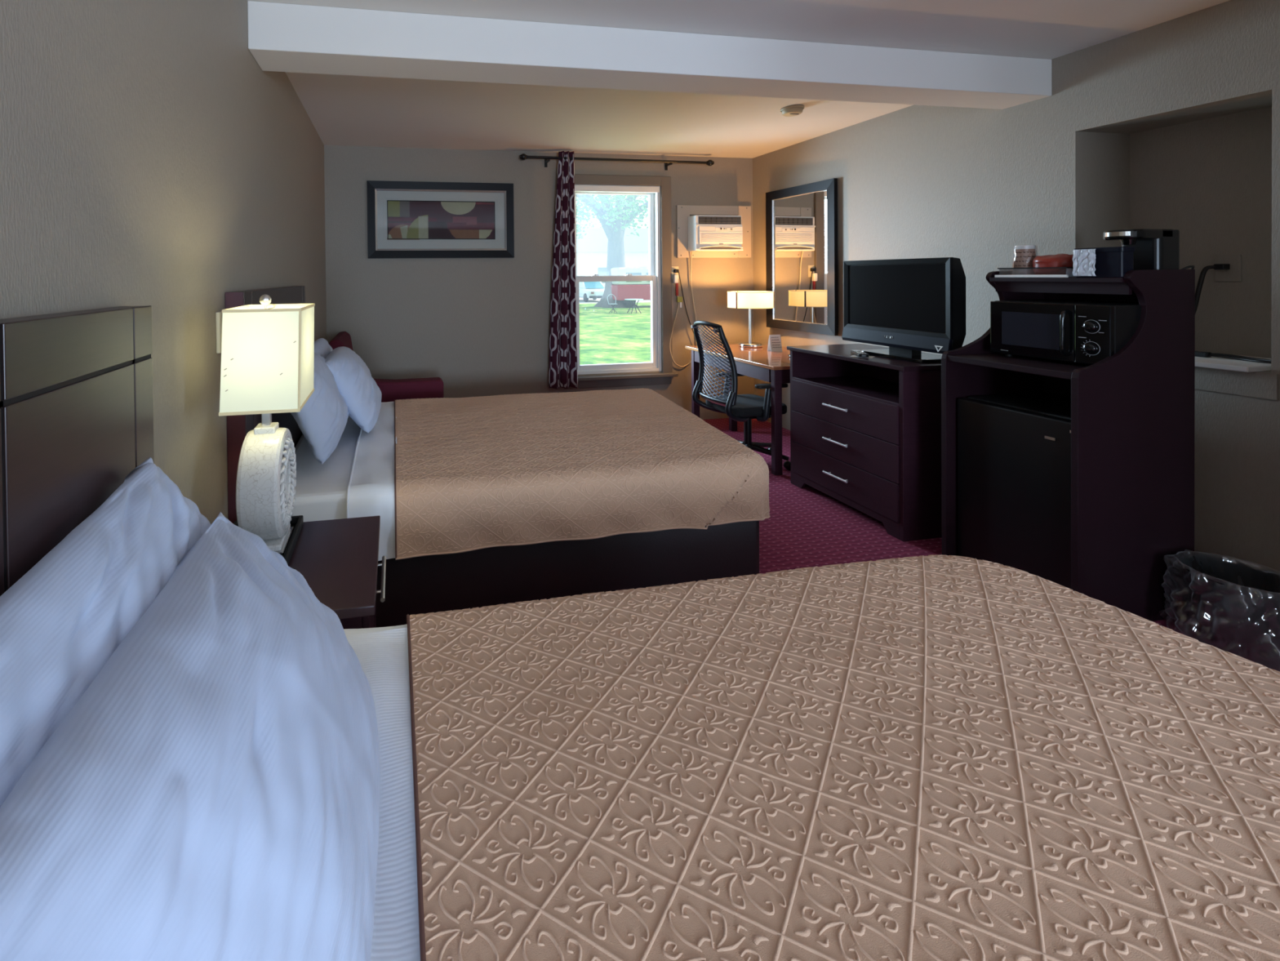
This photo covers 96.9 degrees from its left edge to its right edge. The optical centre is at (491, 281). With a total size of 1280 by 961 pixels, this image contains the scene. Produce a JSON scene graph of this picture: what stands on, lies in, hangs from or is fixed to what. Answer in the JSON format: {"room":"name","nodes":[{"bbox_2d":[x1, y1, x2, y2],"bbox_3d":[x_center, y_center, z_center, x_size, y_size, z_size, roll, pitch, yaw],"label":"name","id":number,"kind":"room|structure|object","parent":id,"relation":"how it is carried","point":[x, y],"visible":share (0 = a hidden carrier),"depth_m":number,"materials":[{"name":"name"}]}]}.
{"room":"hotel room","nodes":[
{"label":"hotel room","id":0,"kind":"room"},
{"bbox_2d":[0,0,326,524],"bbox_3d":[-0.731,0.139,0.628,0.120,2.445,8.091,-1,1,-10],"label":"wall","id":1,"kind":"structure","parent":0,"point":[148,157],"depth_m":1.33,"materials":[{"name":"paint"}]},
{"bbox_2d":[0,305,154,595],"bbox_3d":[-0.598,0.534,0.429,0.058,0.956,1.426,-1,1,-10],"label":"headboard","id":2,"kind":"object","parent":1,"relation":"attached to","point":[77,405],"visible":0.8,"depth_m":0.83,"materials":[{"name":"laminate"}]},
{"bbox_2d":[215,311,222,353],"bbox_3d":[-0.865,0.162,1.777,0.020,0.130,0.110,-1,1,-10],"label":"wall plate","id":3,"kind":"object","parent":1,"relation":"attached to","point":[219,315],"visible":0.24,"depth_m":1.72,"materials":[{"name":"beige plastic"}]},
{"bbox_2d":[225,285,305,523],"bbox_3d":[-0.960,0.524,2.454,0.058,0.985,1.280,-1,1,-10],"label":"headboard","id":4,"kind":"object","parent":1,"relation":"attached to","point":[238,425],"visible":0.27,"depth_m":1.83,"materials":[{"name":"laminate"}]},
{"bbox_2d":[324,145,754,419],"bbox_3d":[0.592,0.084,4.943,4.002,2.445,0.140,-1,1,-10],"label":"wall","id":5,"kind":"structure","parent":0,"point":[481,326],"depth_m":4.76,"materials":[{"name":"paint"}]},
{"bbox_2d":[366,180,514,258],"bbox_3d":[-0.423,-0.516,4.667,1.239,0.642,0.033,-1,1,-10],"label":"framed picture","id":6,"kind":"object","parent":5,"relation":"attached to","point":[406,219],"visible":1,"depth_m":4.67,"materials":[{"name":"black"}]},
{"bbox_2d":[386,200,495,239],"bbox_3d":[-0.426,-0.512,4.672,0.920,0.337,0.005,-1,1,-10],"label":"print","id":7,"kind":"object","parent":6,"relation":"attached to","point":[406,220],"depth_m":4.67},
{"bbox_2d":[520,153,714,170],"bbox_3d":[1.123,-1.055,4.892,1.805,0.092,0.129,-1,1,-10],"label":"curtain rod","id":8,"kind":"object","parent":5,"relation":"attached to","point":[523,157],"visible":1,"depth_m":4.85,"materials":[{"name":"black metal"}]},
{"bbox_2d":[548,151,577,389],"bbox_3d":[0.612,-0.097,4.766,0.263,2.050,0.085,-1,1,-10],"label":"curtain","id":9,"kind":"object","parent":8,"relation":"hanging from","point":[562,338],"visible":1,"depth_m":4.77,"materials":[{"name":"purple fabric"}]},
{"bbox_2d":[563,173,678,389],"bbox_3d":[1.125,-0.002,4.991,1.110,1.904,0.190,-1,1,-10],"label":"window","id":10,"kind":"structure","parent":5,"relation":"in","point":[658,188],"depth_m":5.02,"materials":[{"name":"white plastic"}]},
{"bbox_2d":[671,266,678,279],"bbox_3d":[1.685,-0.079,5.062,0.070,0.115,0.006,-1,1,-10],"label":"wall outlet","id":11,"kind":"object","parent":5,"relation":"attached to","point":[673,267],"visible":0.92,"depth_m":5.06,"materials":[{"name":"beige plastic"}]},
{"bbox_2d":[669,274,691,367],"bbox_3d":[1.761,0.365,5.053,0.273,0.854,0.045,-1,1,-10],"label":"cord","id":12,"kind":"object","parent":5,"relation":"attached to","point":[675,277],"visible":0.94,"depth_m":5.04,"materials":[{"name":"white plastic"}]},
{"bbox_2d":[673,269,697,345],"bbox_3d":[1.789,0.342,5.061,0.234,0.902,0.040,-1,1,-10],"label":"cord","id":13,"kind":"object","parent":5,"relation":"attached to","point":[674,270],"visible":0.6,"depth_m":5.04,"materials":[{"name":"black plastic"}]},
{"bbox_2d":[675,204,751,257],"bbox_3d":[2.067,-0.458,5.118,0.750,0.486,0.030,-1,1,-10],"label":"board","id":14,"kind":"object","parent":5,"relation":"attached to","point":[682,211],"visible":0.94,"depth_m":5.10,"materials":[{"name":"beige paint"}]},
{"bbox_2d":[687,214,742,320],"bbox_3d":[2.044,0.198,5.030,0.458,1.586,0.174,-1,1,-10],"label":"air conditioner","id":15,"kind":"object","parent":5,"relation":"attached to","point":[705,233],"visible":0.91,"depth_m":4.96,"materials":[{"name":"white plastic"}]},
{"bbox_2d":[698,216,741,224],"bbox_3d":[2.057,-0.548,4.958,0.415,0.067,0.005,-1,1,-10],"label":"air vent","id":16,"kind":"object","parent":15,"relation":"attached to","point":[702,220],"depth_m":4.95,"materials":[{"name":"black plastic"}]},
{"bbox_2d":[247,0,1230,158],"bbox_3d":[1.432,-1.160,1.004,4.502,0.100,8.091,-1,1,-10],"label":"ceiling","id":17,"kind":"structure","parent":0,"point":[344,110],"depth_m":3.12,"materials":[{"name":"white paint"}]},
{"bbox_2d":[780,104,804,116],"bbox_3d":[1.980,-1.117,3.626,0.140,0.046,0.140,-1,1,-10],"label":"smoke detector","id":18,"kind":"object","parent":17,"relation":"attached to","point":[792,110],"visible":1,"depth_m":3.58,"materials":[{"name":"beige plastic"}]},
{"bbox_2d":[702,417,1279,671],"bbox_3d":[1.459,1.385,1.028,4.502,0.100,8.091,-1,1,-10],"label":"floor","id":19,"kind":"structure","parent":0,"point":[806,526],"depth_m":2.87,"materials":[{"name":"red carpet"}]},
{"bbox_2d":[288,515,386,628],"bbox_3d":[-0.542,1.059,1.506,0.498,0.585,0.500,-1,1,-10],"label":"nightstand","id":20,"kind":"object","parent":19,"relation":"on","point":[337,558],"visible":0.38,"depth_m":1.49,"materials":[{"name":"brown laminate"}]},
{"bbox_2d":[233,515,303,564],"bbox_3d":[-0.653,0.751,1.489,0.202,0.033,0.456,-1,1,-10],"label":"tray","id":21,"kind":"object","parent":20,"relation":"on","point":[297,522],"visible":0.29,"depth_m":1.61,"materials":[{"name":"black"}]},
{"bbox_2d":[218,294,315,556],"bbox_3d":[-0.624,0.399,1.564,0.206,0.722,0.281,-1,1,-10],"label":"table lamp","id":22,"kind":"object","parent":21,"relation":"on","point":[268,350],"visible":0.99,"depth_m":1.44,"materials":[{"name":"white ceramic"}]},
{"bbox_2d":[328,331,444,402],"bbox_3d":[-0.822,0.866,4.192,0.855,0.925,0.670,-1,1,-10],"label":"armchair","id":23,"kind":"object","parent":19,"relation":"on","point":[432,387],"visible":0.19,"depth_m":3.90,"materials":[{"name":"red fabric"}]},
{"bbox_2d":[292,415,759,627],"bbox_3d":[0.111,1.051,2.872,2.168,0.560,1.424,-1,1,-10],"label":"bed","id":24,"kind":"object","parent":19,"relation":"on","point":[499,575],"visible":0.17,"depth_m":2.19,"materials":[{"name":"white"}]},
{"bbox_2d":[290,352,349,463],"bbox_3d":[-0.777,0.542,2.475,0.237,0.401,0.646,-1,1,-6],"label":"pillow","id":25,"kind":"object","parent":24,"relation":"on","point":[322,420],"visible":0.62,"depth_m":2.24,"materials":[{"name":"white fabric"}]},
{"bbox_2d":[314,337,333,359],"bbox_3d":[-0.932,0.540,3.109,0.181,0.409,0.588,-1,1,-11],"label":"pillow","id":26,"kind":"object","parent":24,"relation":"on","point":[322,347],"visible":0.13,"depth_m":3.03,"materials":[{"name":"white fabric"}]},
{"bbox_2d":[346,401,396,560],"bbox_3d":[-0.571,0.886,2.764,0.185,0.274,1.541,-1,1,-10],"label":"sheet","id":27,"kind":"object","parent":24,"relation":"on","point":[371,486],"visible":0.7,"depth_m":2.13,"materials":[{"name":"white fabric"}]},
{"bbox_2d":[324,346,382,432],"bbox_3d":[-0.726,0.551,2.901,0.274,0.379,0.646,-1,1,-8],"label":"pillow","id":28,"kind":"object","parent":27,"relation":"on","point":[353,380],"visible":0.86,"depth_m":2.65,"materials":[{"name":"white fabric"}]},
{"bbox_2d":[394,387,770,559],"bbox_3d":[0.383,0.867,2.922,1.774,0.274,1.589,-1,1,-10],"label":"bedspread","id":29,"kind":"object","parent":24,"relation":"on","point":[471,473],"visible":1,"depth_m":2.26,"materials":[{"name":"beige fabric"}]},
{"bbox_2d":[685,343,790,475],"bbox_3d":[2.190,0.930,4.311,0.815,0.732,1.135,-1,1,-10],"label":"desk","id":30,"kind":"object","parent":19,"relation":"on","point":[774,366],"visible":0.51,"depth_m":3.93,"materials":[{"name":"laminate"}]},
{"bbox_2d":[727,290,774,347],"bbox_3d":[2.207,0.325,4.701,0.363,0.471,0.368,-1,1,-10],"label":"table lamp","id":31,"kind":"object","parent":30,"relation":"on","point":[749,300],"visible":1,"depth_m":4.58,"materials":[{"name":"white fabric"}]},
{"bbox_2d":[767,334,782,351],"bbox_3d":[2.278,0.497,4.428,0.100,0.130,0.050,-1,1,-10],"label":"tent card","id":32,"kind":"object","parent":30,"relation":"on","point":[775,340],"visible":1,"depth_m":4.42,"materials":[{"name":"white paper"}]},
{"bbox_2d":[690,320,791,470],"bbox_3d":[1.805,0.790,3.988,0.646,1.025,0.549,-1,1,-7],"label":"office chair","id":33,"kind":"object","parent":19,"relation":"on","point":[744,408],"visible":0.91,"depth_m":3.87,"materials":[{"name":"black plastic"}]},
{"bbox_2d":[786,343,942,541],"bbox_3d":[2.242,0.864,3.200,0.580,0.885,0.830,-1,1,-10],"label":"dresser","id":34,"kind":"object","parent":19,"relation":"on","point":[865,433],"visible":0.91,"depth_m":2.98,"materials":[{"name":"brown laminate"}]},
{"bbox_2d":[849,355,874,358],"bbox_3d":[2.084,0.424,3.090,0.106,0.001,0.083,0,1,43],"label":"paper slip","id":35,"kind":"object","parent":34,"relation":"on","point":[869,357],"visible":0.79,"depth_m":3.09,"materials":[{"name":"white paper"}]},
{"bbox_2d":[850,350,868,357],"bbox_3d":[2.088,0.411,3.124,0.052,0.021,0.170,0,1,18],"label":"remote control","id":36,"kind":"object","parent":35,"relation":"on","point":[857,353],"visible":1,"depth_m":3.08,"materials":[{"name":"black plastic"}]},
{"bbox_2d":[841,257,965,363],"bbox_3d":[2.296,0.150,3.052,0.250,0.543,0.659,-1,1,-10],"label":"television","id":37,"kind":"object","parent":34,"relation":"on","point":[910,307],"visible":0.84,"depth_m":2.96,"materials":[{"name":"black plastic"}]},
{"bbox_2d":[957,391,1071,590],"bbox_3d":[2.436,0.922,2.362,0.514,0.780,0.450,-1,1,-10],"label":"mini fridge","id":38,"kind":"object","parent":19,"relation":"on","point":[1014,450],"visible":0.44,"depth_m":2.31,"materials":[{"name":"black metal"}]},
{"bbox_2d":[941,269,1195,621],"bbox_3d":[2.423,0.634,2.357,0.575,1.357,0.520,-1,1,-10],"label":"cabinet","id":39,"kind":"object","parent":19,"relation":"on","point":[1132,409],"visible":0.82,"depth_m":2.12,"materials":[{"name":"brown wood"}]},
{"bbox_2d":[946,352,1091,379],"bbox_3d":[2.423,0.354,2.355,0.569,0.027,0.476,-1,1,-10],"label":"shelf","id":40,"kind":"object","parent":39,"relation":"attached to","point":[1037,366],"depth_m":2.32,"materials":[{"name":"brown wood"}]},
{"bbox_2d":[994,274,1068,277],"bbox_3d":[2.370,-0.022,2.424,0.010,0.012,0.280,-1,1,-10],"label":"folded paper","id":41,"kind":"object","parent":39,"relation":"on","point":[1048,275],"visible":1,"depth_m":2.40,"materials":[{"name":"white paper"}]},
{"bbox_2d":[997,266,1073,269],"bbox_3d":[2.470,-0.039,2.447,0.183,0.044,0.268,-1,1,-10],"label":"tray","id":42,"kind":"object","parent":39,"relation":"on","point":[1041,267],"visible":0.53,"depth_m":2.38,"materials":[{"name":"black plastic"}]},
{"bbox_2d":[1011,244,1036,275],"bbox_3d":[2.444,-0.092,2.520,0.096,0.142,0.096,-1,1,-10],"label":"paper cup","id":43,"kind":"object","parent":42,"relation":"on","point":[1024,255],"visible":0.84,"depth_m":2.49,"materials":[{"name":"white"}]},
{"bbox_2d":[1032,253,1073,276],"bbox_3d":[2.464,-0.070,2.395,0.118,0.098,0.155,-1,1,-10],"label":"packet","id":44,"kind":"object","parent":42,"relation":"on","point":[1059,260],"visible":0.6,"depth_m":2.37,"materials":[{"name":"red"}]},
{"bbox_2d":[989,276,1124,282],"bbox_3d":[2.537,-0.007,2.373,0.330,0.020,0.476,-1,1,-10],"label":"shelf","id":45,"kind":"object","parent":39,"relation":"attached to","point":[992,279],"depth_m":2.32,"materials":[{"name":"brown wood"}]},
{"bbox_2d":[990,299,1141,364],"bbox_3d":[2.482,0.215,2.334,0.396,0.250,0.430,-1,1,-10],"label":"microwave","id":46,"kind":"object","parent":39,"relation":"on","point":[1080,331],"visible":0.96,"depth_m":2.25,"materials":[{"name":"black plastic"}]},
{"bbox_2d":[1072,248,1095,275],"bbox_3d":[2.385,-0.074,2.216,0.011,0.109,0.074,-1,1,-10],"label":"packet","id":47,"kind":"object","parent":39,"relation":"on","point":[1083,260],"visible":1,"depth_m":2.21,"materials":[{"name":"white paper"}]},
{"bbox_2d":[1073,246,1134,277],"bbox_3d":[2.432,-0.074,2.187,0.068,0.119,0.160,-1,1,-10],"label":"box","id":48,"kind":"object","parent":39,"relation":"on","point":[1114,261],"visible":0.81,"depth_m":2.13,"materials":[{"name":"black plastic"}]},
{"bbox_2d":[1102,228,1194,270],"bbox_3d":[2.624,-0.010,2.206,0.310,0.389,0.129,-1,1,-10],"label":"coffee maker","id":49,"kind":"object","parent":39,"relation":"on","point":[1154,249],"visible":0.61,"depth_m":2.16,"materials":[{"name":"black plastic"}]},
{"bbox_2d":[1175,555,1279,670],"bbox_3d":[2.659,1.171,1.962,0.381,0.279,0.355,-1,1,-10],"label":"waste bin","id":50,"kind":"object","parent":19,"relation":"on","point":[1233,606],"visible":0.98,"depth_m":1.93,"materials":[{"name":"black plastic"}]},
{"bbox_3d":[0.471,1.063,0.671,2.105,0.572,1.364,-1,1,-10],"label":"bed","id":51,"kind":"object","parent":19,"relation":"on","visible":0},
{"bbox_2d":[0,457,210,806],"bbox_3d":[-0.489,0.553,0.730,0.246,0.429,0.740,-1,1,-13],"label":"pillow","id":52,"kind":"object","parent":51,"relation":"on","point":[62,621],"visible":0.33,"depth_m":0.67,"materials":[{"name":"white fabric"}]},
{"bbox_2d":[343,623,420,960],"bbox_3d":[-0.203,0.896,0.566,0.289,0.285,1.470,-1,1,-10],"label":"sheet","id":53,"kind":"object","parent":51,"relation":"on","point":[381,652],"visible":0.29,"depth_m":0.82,"materials":[{"name":"white fabric"}]},
{"bbox_2d":[0,511,380,960],"bbox_3d":[-0.298,0.591,0.703,0.305,0.367,0.687,-1,1,-10],"label":"pillow","id":54,"kind":"object","parent":53,"relation":"on","point":[212,793],"visible":1,"depth_m":0.52,"materials":[{"name":"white fabric"}]},
{"bbox_2d":[406,554,1279,960],"bbox_3d":[0.808,0.912,0.752,1.793,0.347,1.504,-1,1,-10],"label":"bedspread","id":55,"kind":"object","parent":51,"relation":"on","point":[937,757],"visible":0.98,"depth_m":0.83,"materials":[{"name":"beige fabric"}]},
{"bbox_2d":[752,0,1279,574],"bbox_3d":[3.365,0.089,1.359,0.398,2.445,7.891,-1,1,-10],"label":"wall","id":56,"kind":"structure","parent":0,"point":[1173,124],"depth_m":2.66,"materials":[{"name":"paint"}]},
{"bbox_2d":[247,0,1051,109],"bbox_3d":[0.945,-1.026,2.607,3.902,0.188,0.238,-1,1,-10],"label":"ceiling beam","id":57,"kind":"structure","parent":56,"relation":"attached to","point":[282,37],"depth_m":2.46,"materials":[{"name":"white paint"}]},
{"bbox_2d":[765,177,838,335],"bbox_3d":[2.545,-0.186,4.556,0.031,1.200,0.744,-1,1,-12],"label":"wall mirror","id":58,"kind":"object","parent":56,"relation":"attached to","point":[802,220],"visible":1,"depth_m":4.51,"materials":[{"name":"black mirror"}]},
{"bbox_2d":[773,190,827,324],"bbox_3d":[2.550,-0.186,4.557,0.006,1.060,0.604,-1,1,-12],"label":"mirror glass","id":59,"kind":"object","parent":58,"relation":"attached to","point":[800,217],"depth_m":4.54,"materials":[{"name":"silver metal"}]},
{"bbox_2d":[1195,263,1230,313],"bbox_3d":[3.252,0.124,2.539,0.046,0.404,0.185,-1,1,-33],"label":"cord","id":60,"kind":"object","parent":56,"relation":"attached to","point":[1216,266],"visible":0.62,"depth_m":2.52,"materials":[{"name":"black plastic"}]},
{"bbox_2d":[1214,254,1241,281],"bbox_3d":[3.312,-0.058,2.475,0.006,0.120,0.080,-1,1,-10],"label":"wall outlet","id":61,"kind":"object","parent":56,"relation":"attached to","point":[1234,273],"visible":0.96,"depth_m":2.47,"materials":[{"name":"plastic"}]},
{"bbox_2d":[1195,352,1271,372],"bbox_3d":[3.112,0.343,2.482,0.408,0.022,0.593,-1,1,-10],"label":"trim","id":62,"kind":"structure","parent":56,"relation":"attached to","point":[1215,362],"depth_m":2.23,"materials":[{"name":"white paint"}]},
{"bbox_2d":[1195,351,1271,363],"bbox_3d":[3.156,0.321,2.327,0.086,0.022,0.292,-1,1,-10],"label":"extension cord","id":63,"kind":"object","parent":62,"relation":"on","point":[1197,353],"visible":0.8,"depth_m":2.35,"materials":[{"name":"black plastic"}]},
{"bbox_2d":[1195,366,1279,399],"bbox_3d":[2.967,0.406,2.442,0.012,0.100,0.663,-1,1,-10],"label":"trim","id":64,"kind":"structure","parent":56,"relation":"attached to","point":[1256,384],"depth_m":2.21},
{"label":"outside","id":65,"kind":"structure","parent":0,"visible":0},
{"bbox_2d":[579,302,651,364],"bbox_3d":[5.905,1.699,20.820,60.000,0.200,29.109,-1,1,-10],"label":"lawn","id":66,"kind":"structure","parent":65,"point":[606,337],"depth_m":16.92,"materials":[{"name":"green plant"}]},
{"bbox_2d":[576,194,648,307],"bbox_3d":[6.965,-4.318,31.321,14.775,11.607,13.850,-1,1,-10],"label":"tree","id":67,"kind":"object","parent":66,"relation":"on","point":[614,221],"visible":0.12,"depth_m":31.02,"materials":[{"name":"green plant"}]},
{"bbox_2d":[607,293,617,313],"bbox_3d":[5.870,1.090,26.673,0.451,0.925,0.475,-1,1,-10],"label":"garden chair","id":68,"kind":"object","parent":66,"relation":"on","point":[612,309],"visible":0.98,"depth_m":26.69,"materials":[{"name":"white metal"}]},
{"bbox_2d":[610,266,650,307],"bbox_3d":[8.704,0.342,31.523,3.900,2.250,1.800,-1,1,-10],"label":"van","id":69,"kind":"object","parent":66,"relation":"on","point":[622,291],"visible":0.38,"depth_m":30.50,"materials":[{"name":"red paint"}]},
{"bbox_2d":[624,298,643,313],"bbox_3d":[6.799,1.201,26.314,0.880,0.690,0.880,-1,1,-10],"label":"garden table","id":70,"kind":"object","parent":66,"relation":"on","point":[629,300],"visible":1,"depth_m":26.16,"materials":[{"name":"white metal"}]},
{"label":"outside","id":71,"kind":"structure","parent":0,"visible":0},
{"bbox_2d":[578,297,650,303],"bbox_3d":[10.030,1.366,54.624,80.000,0.230,36.000,-1,1,-10],"label":"pavement","id":72,"kind":"structure","parent":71,"point":[581,300],"depth_m":38.81,"materials":[{"name":"concrete"}]},
{"bbox_2d":[578,281,604,302],"bbox_3d":[7.068,0.702,39.434,1.870,1.430,4.143,-1,1,-10],"label":"parked car","id":73,"kind":"object","parent":72,"relation":"on","point":[587,290],"visible":0.52,"depth_m":38.45,"materials":[{"name":"white paint"}]},
{"bbox_2d":[578,217,637,228],"bbox_3d":[13.398,-3.564,71.202,13.110,9.200,12.114,-1,1,-31],"label":"tree","id":74,"kind":"object","parent":72,"relation":"on","point":[593,225],"visible":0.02,"depth_m":69.09,"materials":[{"name":"green plant"}]},
{"bbox_2d":[576,227,648,287],"bbox_3d":[12.948,-2.045,55.118,22.800,6.520,9.200,-1,1,-10],"label":"house","id":75,"kind":"structure","parent":72,"relation":"on","point":[592,249],"depth_m":51.09,"materials":[{"name":"white"}]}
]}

